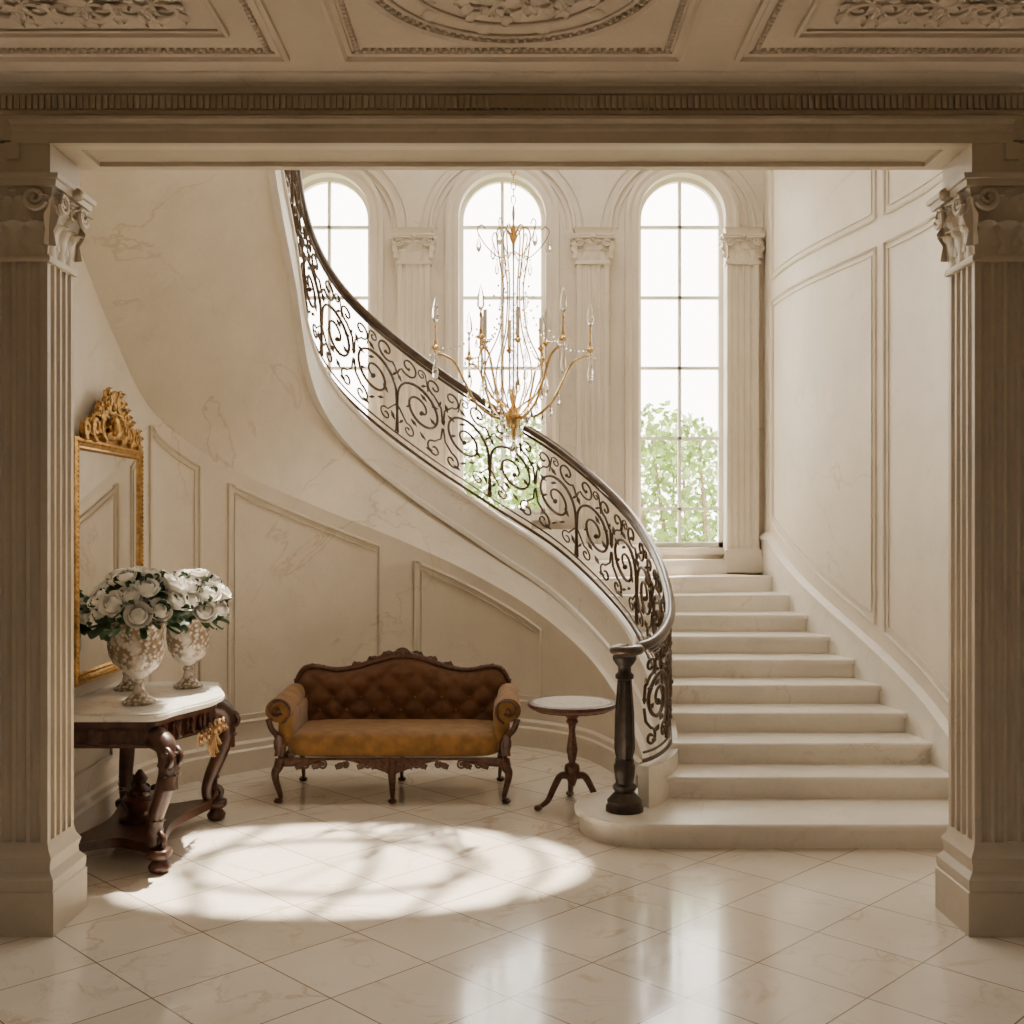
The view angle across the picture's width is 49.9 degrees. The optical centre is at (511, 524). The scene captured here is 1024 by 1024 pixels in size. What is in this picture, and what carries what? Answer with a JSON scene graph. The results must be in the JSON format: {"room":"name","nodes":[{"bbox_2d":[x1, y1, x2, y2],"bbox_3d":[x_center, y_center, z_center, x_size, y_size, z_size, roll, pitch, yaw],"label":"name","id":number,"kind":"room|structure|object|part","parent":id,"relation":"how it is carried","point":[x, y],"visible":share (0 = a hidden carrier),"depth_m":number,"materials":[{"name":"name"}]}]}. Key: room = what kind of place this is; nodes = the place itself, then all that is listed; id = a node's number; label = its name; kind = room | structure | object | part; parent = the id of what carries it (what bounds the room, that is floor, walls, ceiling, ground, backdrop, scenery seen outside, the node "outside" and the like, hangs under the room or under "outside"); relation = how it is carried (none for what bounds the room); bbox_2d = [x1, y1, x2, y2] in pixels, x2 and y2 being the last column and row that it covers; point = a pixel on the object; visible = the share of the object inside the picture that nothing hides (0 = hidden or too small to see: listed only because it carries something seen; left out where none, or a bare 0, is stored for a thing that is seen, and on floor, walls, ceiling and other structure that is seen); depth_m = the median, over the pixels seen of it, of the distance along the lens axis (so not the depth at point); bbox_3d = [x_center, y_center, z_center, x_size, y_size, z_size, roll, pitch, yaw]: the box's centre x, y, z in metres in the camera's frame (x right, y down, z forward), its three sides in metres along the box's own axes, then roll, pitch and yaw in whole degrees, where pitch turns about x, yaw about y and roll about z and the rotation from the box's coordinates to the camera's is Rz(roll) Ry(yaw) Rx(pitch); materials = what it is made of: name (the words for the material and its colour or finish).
{"room":"historic interior","nodes":[
{"label":"historic interior","id":0,"kind":"room"},
{"bbox_2d":[74,255,649,800],"bbox_3d":[-1.232,-0.375,7.374,4.382,4.350,2.561,0,0,-29],"label":"wall","id":1,"kind":"structure","parent":0,"point":[305,594],"depth_m":8.31,"materials":[{"name":"paint"}]},
{"bbox_2d":[74,748,112,779],"bbox_3d":[-2.497,1.260,6.125,0.022,0.385,1.456,0,0,0],"label":"trim","id":2,"kind":"structure","parent":1,"relation":"attached to","point":[110,756],"depth_m":6.57,"materials":[{"name":"stone"}]},
{"bbox_2d":[74,387,143,687],"bbox_3d":[-2.434,0.040,6.715,0.092,1.740,1.130,0,0,0],"label":"gilt mirror","id":3,"kind":"object","parent":1,"relation":"attached to","point":[108,468],"visible":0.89,"depth_m":6.58,"materials":[{"name":"gold glass"}]},
{"bbox_3d":[-2.455,0.205,6.715,0.001,1.310,1.030,0,0,0],"label":"glass","id":4,"kind":"part","parent":3,"relation":"part of","materials":[{"name":"beige mirror"}]},
{"bbox_2d":[149,426,541,723],"bbox_3d":[-1.249,0.393,8.409,3.078,2.120,0.634,0,0,-29],"label":"trim","id":5,"kind":"structure","parent":1,"relation":"attached to","point":[152,429],"depth_m":8.00,"materials":[{"name":"paint"}]},
{"bbox_2d":[74,718,641,833],"bbox_3d":[-1.272,1.690,7.359,4.379,0.220,2.312,0,0,-33],"label":"baseboard","id":6,"kind":"structure","parent":1,"relation":"attached to","point":[96,806],"depth_m":8.02,"materials":[{"name":"stone"}]},
{"bbox_2d":[0,745,1023,1023],"bbox_3d":[0.000,1.850,3.425,8.000,0.100,13.850,0,0,0],"label":"floor","id":7,"kind":"structure","parent":0,"point":[449,901],"depth_m":4.92,"materials":[{"name":"tile"}]},
{"bbox_2d":[0,825,86,936],"bbox_3d":[-2.324,1.600,4.995,0.642,0.400,0.380,0,0,0],"label":"base","id":8,"kind":"object","parent":7,"relation":"on","point":[43,886],"visible":0.9,"depth_m":4.83,"materials":[{"name":"stone"}]},
{"bbox_2d":[0,262,73,842],"bbox_3d":[-2.324,0.135,4.995,0.552,2.610,0.290,0,0,0],"label":"shaft","id":9,"kind":"object","parent":8,"relation":"on","point":[37,299],"visible":0.91,"depth_m":4.87,"materials":[{"name":"stone"}]},
{"bbox_2d":[0,172,96,276],"bbox_3d":[-2.324,-1.345,4.995,0.760,0.370,0.498,0,0,0],"label":"capital","id":10,"kind":"object","parent":9,"relation":"on","point":[43,215],"visible":0.98,"depth_m":4.84,"materials":[{"name":"stone"}]},
{"bbox_2d":[0,143,79,188],"bbox_3d":[-2.324,-1.603,4.995,0.592,0.146,0.330,0,0,0],"label":"impost","id":11,"kind":"object","parent":10,"relation":"on","point":[33,157],"visible":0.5,"depth_m":4.83,"materials":[{"name":"stone"}]},
{"bbox_2d":[74,682,240,873],"bbox_3d":[-2.040,1.384,6.210,0.800,0.832,1.390,0,0,0],"label":"console table","id":12,"kind":"object","parent":7,"relation":"on","point":[143,820],"visible":0.82,"depth_m":5.96,"materials":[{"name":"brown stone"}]},
{"bbox_2d":[102,597,150,691],"bbox_3d":[-2.256,0.652,6.454,0.394,0.631,0.386,0,0,0],"label":"urn","id":13,"kind":"object","parent":12,"relation":"on","point":[126,685],"visible":0.05,"depth_m":6.40,"materials":[{"name":"ceramic"}]},
{"bbox_2d":[81,566,193,705],"bbox_3d":[-2.019,0.596,5.961,0.588,0.744,0.590,0,0,0],"label":"urn","id":14,"kind":"object","parent":12,"relation":"on","point":[139,641],"visible":1,"depth_m":5.84,"materials":[{"name":"ceramic"}]},
{"bbox_2d":[153,568,232,688],"bbox_3d":[-1.922,0.613,6.556,0.509,0.711,0.516,0,0,0],"label":"urn","id":15,"kind":"object","parent":12,"relation":"on","point":[209,597],"visible":0.57,"depth_m":6.46,"materials":[{"name":"ceramic"}]},
{"bbox_2d":[265,647,520,803],"bbox_3d":[-0.775,1.338,7.481,1.668,0.945,0.818,0,0,0],"label":"settee","id":16,"kind":"object","parent":7,"relation":"on","point":[400,710],"visible":1,"depth_m":7.52,"materials":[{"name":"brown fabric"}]},
{"bbox_2d":[288,719,498,756],"bbox_3d":[-0.775,1.435,7.450,1.400,0.170,0.660,0,0,0],"label":"seat cushion","id":17,"kind":"object","parent":16,"relation":"on","point":[309,737],"depth_m":7.14,"materials":[{"name":"gold fabric"}]},
{"bbox_2d":[79,170,948,848],"bbox_3d":[0.060,-0.860,7.600,5.280,5.320,4.760,0,0,0],"label":"staircase","id":18,"kind":"structure","parent":7,"relation":"on","point":[196,275],"depth_m":7.49,"materials":[{"name":"stone"}]},
{"bbox_2d":[284,170,674,814],"bbox_3d":[-0.272,-1.386,7.385,2.697,6.092,4.096,0,0,0],"label":"stair railing","id":19,"kind":"object","parent":18,"relation":"on","point":[623,801],"visible":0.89,"depth_m":8.71,"materials":[{"name":"brown metal"}]},
{"bbox_3d":[0.655,1.210,6.400,0.220,0.900,0.220,0,0,0],"label":"newel post","id":20,"kind":"part","parent":19,"relation":"part of","materials":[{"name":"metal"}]},
{"bbox_2d":[527,695,615,810],"bbox_3d":[0.385,1.464,7.050,0.574,0.671,0.574,0,0,0],"label":"side table","id":21,"kind":"object","parent":7,"relation":"on","point":[571,707],"visible":0.9,"depth_m":7.00,"materials":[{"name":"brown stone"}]},
{"bbox_2d":[935,825,1023,936],"bbox_3d":[2.320,1.600,4.995,0.650,0.400,0.380,0,0,0],"label":"base","id":22,"kind":"object","parent":7,"relation":"on","point":[979,887],"visible":0.9,"depth_m":4.83,"materials":[{"name":"stone"}]},
{"bbox_2d":[949,262,1023,842],"bbox_3d":[2.320,0.135,4.995,0.560,2.610,0.290,0,0,0],"label":"shaft","id":23,"kind":"object","parent":22,"relation":"on","point":[986,300],"visible":0.94,"depth_m":4.87,"materials":[{"name":"stone"}]},
{"bbox_2d":[925,172,1023,276],"bbox_3d":[2.320,-1.345,4.995,0.768,0.370,0.498,0,0,0],"label":"capital","id":24,"kind":"object","parent":23,"relation":"on","point":[979,217],"visible":0.97,"depth_m":4.84,"materials":[{"name":"stone"}]},
{"bbox_2d":[943,143,1023,187],"bbox_3d":[2.320,-1.603,4.995,0.600,0.146,0.330,0,0,0],"label":"impost","id":25,"kind":"object","parent":24,"relation":"on","point":[976,157],"visible":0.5,"depth_m":4.83,"materials":[{"name":"stone"}]},
{"bbox_2d":[0,0,1023,70],"bbox_3d":[0.000,-2.008,0.680,8.000,0.185,8.360,0,0,0],"label":"ceiling","id":26,"kind":"structure","parent":0,"point":[302,26],"depth_m":4.36,"materials":[{"name":"paint"}]},
{"bbox_2d":[0,95,1023,161],"bbox_3d":[0.000,-3.150,5.030,8.000,2.900,0.340,0,0,0],"label":"wall","id":27,"kind":"structure","parent":0,"point":[100,155],"depth_m":5.02,"materials":[{"name":"beige paint"}]},
{"bbox_2d":[54,146,967,169],"bbox_3d":[0.000,-1.694,5.031,4.200,0.032,0.338,0,0,0],"label":"beam soffit","id":28,"kind":"structure","parent":27,"relation":"attached to","point":[79,155],"depth_m":5.15,"materials":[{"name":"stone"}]},
{"bbox_2d":[0,95,1022,109],"bbox_3d":[0.001,-1.865,4.862,6.402,0.060,0.035,0,0,0],"label":"trim","id":29,"kind":"structure","parent":27,"relation":"attached to","point":[13,101],"depth_m":4.84,"materials":[{"name":"stone"}]},
{"bbox_2d":[0,71,1023,160],"bbox_3d":[0.000,-1.778,4.840,7.800,0.355,0.240,0,0,0],"label":"entablature","id":30,"kind":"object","parent":27,"relation":"attached to","point":[53,130],"depth_m":4.81,"materials":[{"name":"stone"}]},
{"bbox_2d":[289,170,763,574],"bbox_3d":[0.000,-1.400,10.220,6.000,6.400,0.240,0,0,0],"label":"wall","id":31,"kind":"structure","parent":0,"point":[591,187],"depth_m":10.10,"materials":[{"name":"paint"}]},
{"bbox_2d":[294,177,369,420],"bbox_3d":[-1.700,-2.015,10.250,0.800,2.430,0.060,0,0,0],"label":"window","id":32,"kind":"structure","parent":31,"relation":"in","point":[328,180],"depth_m":10.23,"materials":[{"name":"paint"}]},
{"bbox_2d":[286,170,383,432],"bbox_3d":[-1.700,-2.050,10.130,1.080,2.620,0.180,0,0,0],"label":"trim","id":33,"kind":"structure","parent":31,"relation":"attached to","point":[375,203],"depth_m":10.07,"materials":[{"name":"paint"}]},
{"bbox_2d":[390,227,436,467],"bbox_3d":[-0.895,-1.135,10.041,0.427,3.130,0.219,0,0,0],"label":"pilaster","id":34,"kind":"object","parent":31,"relation":"attached to","point":[413,247],"visible":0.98,"depth_m":10.00,"materials":[{"name":"paint"}]},
{"bbox_2d":[459,177,544,513],"bbox_3d":[-0.090,-1.665,10.250,0.800,3.130,0.060,0,0,0],"label":"window","id":35,"kind":"structure","parent":31,"relation":"in","point":[502,180],"depth_m":10.22,"materials":[{"name":"paint"}]},
{"bbox_2d":[445,170,560,520],"bbox_3d":[-0.090,-1.700,10.130,1.080,3.320,0.180,0,0,0],"label":"trim","id":36,"kind":"structure","parent":31,"relation":"attached to","point":[453,203],"depth_m":10.07,"materials":[{"name":"paint"}]},
{"bbox_2d":[365,170,763,228],"bbox_3d":[-0.070,-3.095,10.090,4.760,0.751,0.038,0,0,0],"label":"trim","id":37,"kind":"structure","parent":31,"relation":"attached to","point":[548,173],"depth_m":10.08,"materials":[{"name":"paint"}]},
{"bbox_2d":[569,227,615,543],"bbox_3d":[0.735,-1.135,10.041,0.427,3.130,0.219,0,0,0],"label":"pilaster","id":38,"kind":"object","parent":31,"relation":"attached to","point":[592,247],"visible":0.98,"depth_m":10.00,"materials":[{"name":"stone"}]},
{"bbox_2d":[639,177,722,547],"bbox_3d":[1.560,-1.510,10.250,0.800,3.440,0.060,0,0,0],"label":"window","id":39,"kind":"structure","parent":31,"relation":"in","point":[679,180],"depth_m":10.23,"materials":[{"name":"paint"}]},
{"bbox_2d":[624,170,739,554],"bbox_3d":[1.560,-1.545,10.130,1.080,3.630,0.180,0,0,0],"label":"trim","id":40,"kind":"structure","parent":31,"relation":"attached to","point":[715,178],"depth_m":10.07,"materials":[{"name":"paint"}]},
{"bbox_2d":[719,227,765,571],"bbox_3d":[2.100,-1.135,10.041,0.427,3.130,0.219,0,0,0],"label":"pilaster","id":41,"kind":"object","parent":31,"relation":"attached to","point":[742,248],"visible":1,"depth_m":10.00,"materials":[{"name":"stone"}]},
{"bbox_2d":[764,170,948,720],"bbox_3d":[2.638,-1.400,7.680,0.321,6.400,4.981,0,0,-6],"label":"wall","id":42,"kind":"structure","parent":0,"point":[822,329],"depth_m":8.05,"materials":[{"name":"paint"}]},
{"bbox_2d":[759,533,948,772],"bbox_3d":[2.493,0.935,8.140,0.173,1.730,3.907,0,0,-7],"label":"baseboard","id":43,"kind":"structure","parent":42,"relation":"attached to","point":[924,720],"depth_m":7.96,"materials":[{"name":"stone"}]},
{"bbox_2d":[770,170,948,704],"bbox_3d":[2.529,-1.331,8.028,0.134,5.162,3.500,0,0,-8],"label":"trim","id":44,"kind":"structure","parent":42,"relation":"attached to","point":[884,212],"depth_m":7.83,"materials":[{"name":"paint"}]},
{"bbox_3d":[0.000,-4.650,7.720,6.000,0.100,5.240,0,0,0],"label":"ceiling","id":45,"kind":"structure","parent":0,"visible":0},
{"bbox_2d":[430,170,595,458],"bbox_3d":[0.010,-2.524,7.500,1.123,4.148,1.052,0,0,0],"label":"chandelier","id":46,"kind":"object","parent":45,"relation":"hanging from","point":[513,417],"visible":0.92,"depth_m":7.46,"materials":[{"name":"gold metal"}]},
{"label":"outside","id":47,"kind":"structure","parent":0,"visible":0},
{"bbox_3d":[0.000,1.975,20.250,28.000,0.250,19.500,0,0,0],"label":"ground","id":48,"kind":"structure","parent":47,"visible":0},
{"bbox_2d":[464,400,716,541],"bbox_3d":[0.204,0.023,15.601,11.767,3.659,6.307,0,0,5],"label":"shrubs","id":49,"kind":"object","parent":48,"relation":"on","point":[666,460],"visible":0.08,"depth_m":13.47,"materials":[{"name":"green plant"}]}
]}

